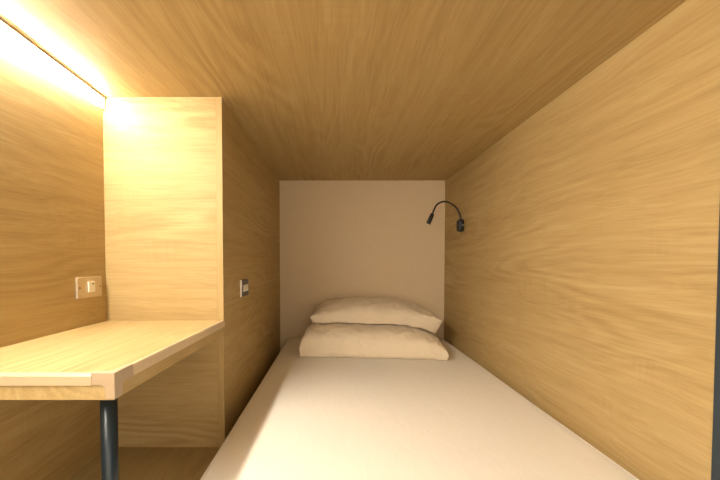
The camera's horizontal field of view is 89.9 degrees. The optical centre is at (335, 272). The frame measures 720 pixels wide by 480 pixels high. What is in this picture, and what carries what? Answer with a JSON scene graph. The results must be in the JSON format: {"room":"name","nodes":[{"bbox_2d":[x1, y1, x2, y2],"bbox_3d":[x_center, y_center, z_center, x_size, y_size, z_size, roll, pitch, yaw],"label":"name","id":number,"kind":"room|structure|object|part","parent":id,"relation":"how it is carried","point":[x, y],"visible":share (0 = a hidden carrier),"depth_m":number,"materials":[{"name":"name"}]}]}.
{"room":"capsule hotel room","nodes":[
{"label":"capsule hotel room","id":0,"kind":"room"},
{"bbox_2d":[0,36,106,479],"bbox_3d":[-0.709,0.014,0.806,0.030,1.056,2.811,0,2,0],"label":"wall","id":1,"kind":"structure","parent":0,"point":[52,209],"depth_m":0.86,"materials":[{"name":"brown wood"}]},
{"bbox_2d":[75,276,101,298],"bbox_3d":[-0.689,0.040,1.007,0.010,0.058,0.100,0,2,0],"label":"light switch","id":2,"kind":"object","parent":1,"relation":"attached to","point":[85,287],"visible":1,"depth_m":1.00,"materials":[{"name":"plastic"}]},
{"bbox_2d":[69,447,219,479],"bbox_3d":[-0.018,0.556,0.822,1.411,0.030,2.811,0,2,0],"label":"floor","id":3,"kind":"structure","parent":0,"point":[135,463],"depth_m":1.01,"materials":[{"name":"brown wood"}]},
{"bbox_2d":[0,320,224,479],"bbox_3d":[-0.515,0.345,0.833,0.357,0.391,0.524,0,2,0],"label":"desk","id":4,"kind":"object","parent":3,"relation":"on","point":[103,361],"visible":1,"depth_m":0.66,"materials":[{"name":"brown wood"}]},
{"bbox_3d":[-0.539,0.168,0.571,0.308,0.019,0.009,0,2,0],"label":"edge trim","id":5,"kind":"part","parent":4,"relation":"part of","materials":[{"name":"beige wood"}]},
{"bbox_3d":[-0.382,0.373,0.609,0.026,0.337,0.026,0,2,0],"label":"leg","id":6,"kind":"part","parent":4,"relation":"part of","materials":[{"name":"black metal"}]},
{"bbox_3d":[-0.346,0.160,0.853,0.009,0.019,0.472,0,2,1],"label":"edge trim","id":7,"kind":"part","parent":4,"relation":"part of","materials":[{"name":"beige wood"}]},
{"bbox_2d":[200,338,638,479],"bbox_3d":[0.177,0.473,1.159,0.954,0.116,2.049,0,2,0],"label":"mattress","id":8,"kind":"object","parent":3,"relation":"on","point":[308,418],"visible":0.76,"depth_m":0.96,"materials":[{"name":"white fabric"}]},
{"bbox_2d":[299,323,448,359],"bbox_3d":[0.190,0.324,1.880,0.690,0.142,0.420,0,2,5],"label":"pillow","id":9,"kind":"object","parent":8,"relation":"on","point":[353,340],"visible":0.78,"depth_m":1.70,"materials":[{"name":"white fabric"}]},
{"bbox_2d":[310,297,442,333],"bbox_3d":[0.208,0.264,1.994,0.682,0.250,0.349,0,2,0],"label":"pillow","id":10,"kind":"object","parent":9,"relation":"on","point":[363,310],"visible":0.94,"depth_m":1.84,"materials":[{"name":"white fabric"}]},
{"bbox_2d":[103,97,218,446],"bbox_3d":[-0.526,0.005,1.094,0.336,1.056,0.018,0,2,0],"label":"wall","id":11,"kind":"structure","parent":0,"point":[160,204],"depth_m":1.08,"materials":[{"name":"brown wood"}]},
{"bbox_2d":[215,97,224,446],"bbox_3d":[-0.349,0.006,1.085,0.018,1.056,0.001,0,2,0],"label":"trim","id":12,"kind":"structure","parent":11,"relation":"attached to","point":[219,195],"depth_m":1.08,"materials":[{"name":"brown wood"}]},
{"bbox_2d":[222,98,279,438],"bbox_3d":[-0.349,-0.011,1.633,0.018,1.056,1.096,0,2,0],"label":"wall","id":13,"kind":"structure","parent":0,"point":[250,187],"depth_m":1.37,"materials":[{"name":"brown wood"}]},
{"bbox_2d":[240,279,248,296],"bbox_3d":[-0.335,0.055,1.323,0.008,0.060,0.102,0,2,0],"label":"light switch","id":14,"kind":"object","parent":13,"relation":"attached to","point":[244,284],"visible":1,"depth_m":1.30,"materials":[{"name":"white plastic"}]},
{"bbox_3d":[-0.336,0.057,1.274,0.006,0.060,0.003,0,2,0],"label":"edge frame","id":15,"kind":"part","parent":14,"relation":"part of","materials":[{"name":"white plastic"}]},
{"bbox_2d":[0,0,685,180],"bbox_3d":[-0.018,-0.529,0.790,1.411,0.030,2.811,0,2,0],"label":"ceiling","id":16,"kind":"structure","parent":0,"point":[324,90],"depth_m":0.88,"materials":[{"name":"brown wood"}]},
{"bbox_2d":[0,16,104,108],"bbox_3d":[-0.679,-0.479,0.252,0.030,0.035,1.633,0,2,0],"label":"recessed light","id":17,"kind":"object","parent":16,"relation":"in","point":[9,32],"visible":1,"depth_m":0.84,"materials":[{"name":"white plastic"}]},
{"bbox_2d":[279,181,444,350],"bbox_3d":[-0.018,-0.027,2.196,1.351,1.056,0.030,0,2,0],"label":"wall","id":18,"kind":"structure","parent":0,"point":[339,239],"depth_m":2.18,"materials":[{"name":"white paint"}]},
{"bbox_2d":[444,0,719,479],"bbox_3d":[0.672,-0.004,1.416,0.030,1.056,1.591,0,2,0],"label":"wall","id":19,"kind":"structure","parent":0,"point":[580,274],"depth_m":0.85,"materials":[{"name":"brown wood"}]},
{"bbox_2d":[426,201,463,231],"bbox_3d":[0.560,-0.291,1.858,0.193,0.160,0.048,0,2,0],"label":"reading lamp","id":20,"kind":"object","parent":19,"relation":"attached to","point":[460,223],"visible":1,"depth_m":1.84,"materials":[{"name":"black metal"}]},
{"bbox_2d":[711,205,719,479],"bbox_3d":[0.671,0.020,0.591,0.031,1.056,0.060,0,2,0],"label":"trim","id":21,"kind":"structure","parent":19,"relation":"attached to","point":[715,462],"depth_m":0.62,"materials":[{"name":"metal"}]}
]}

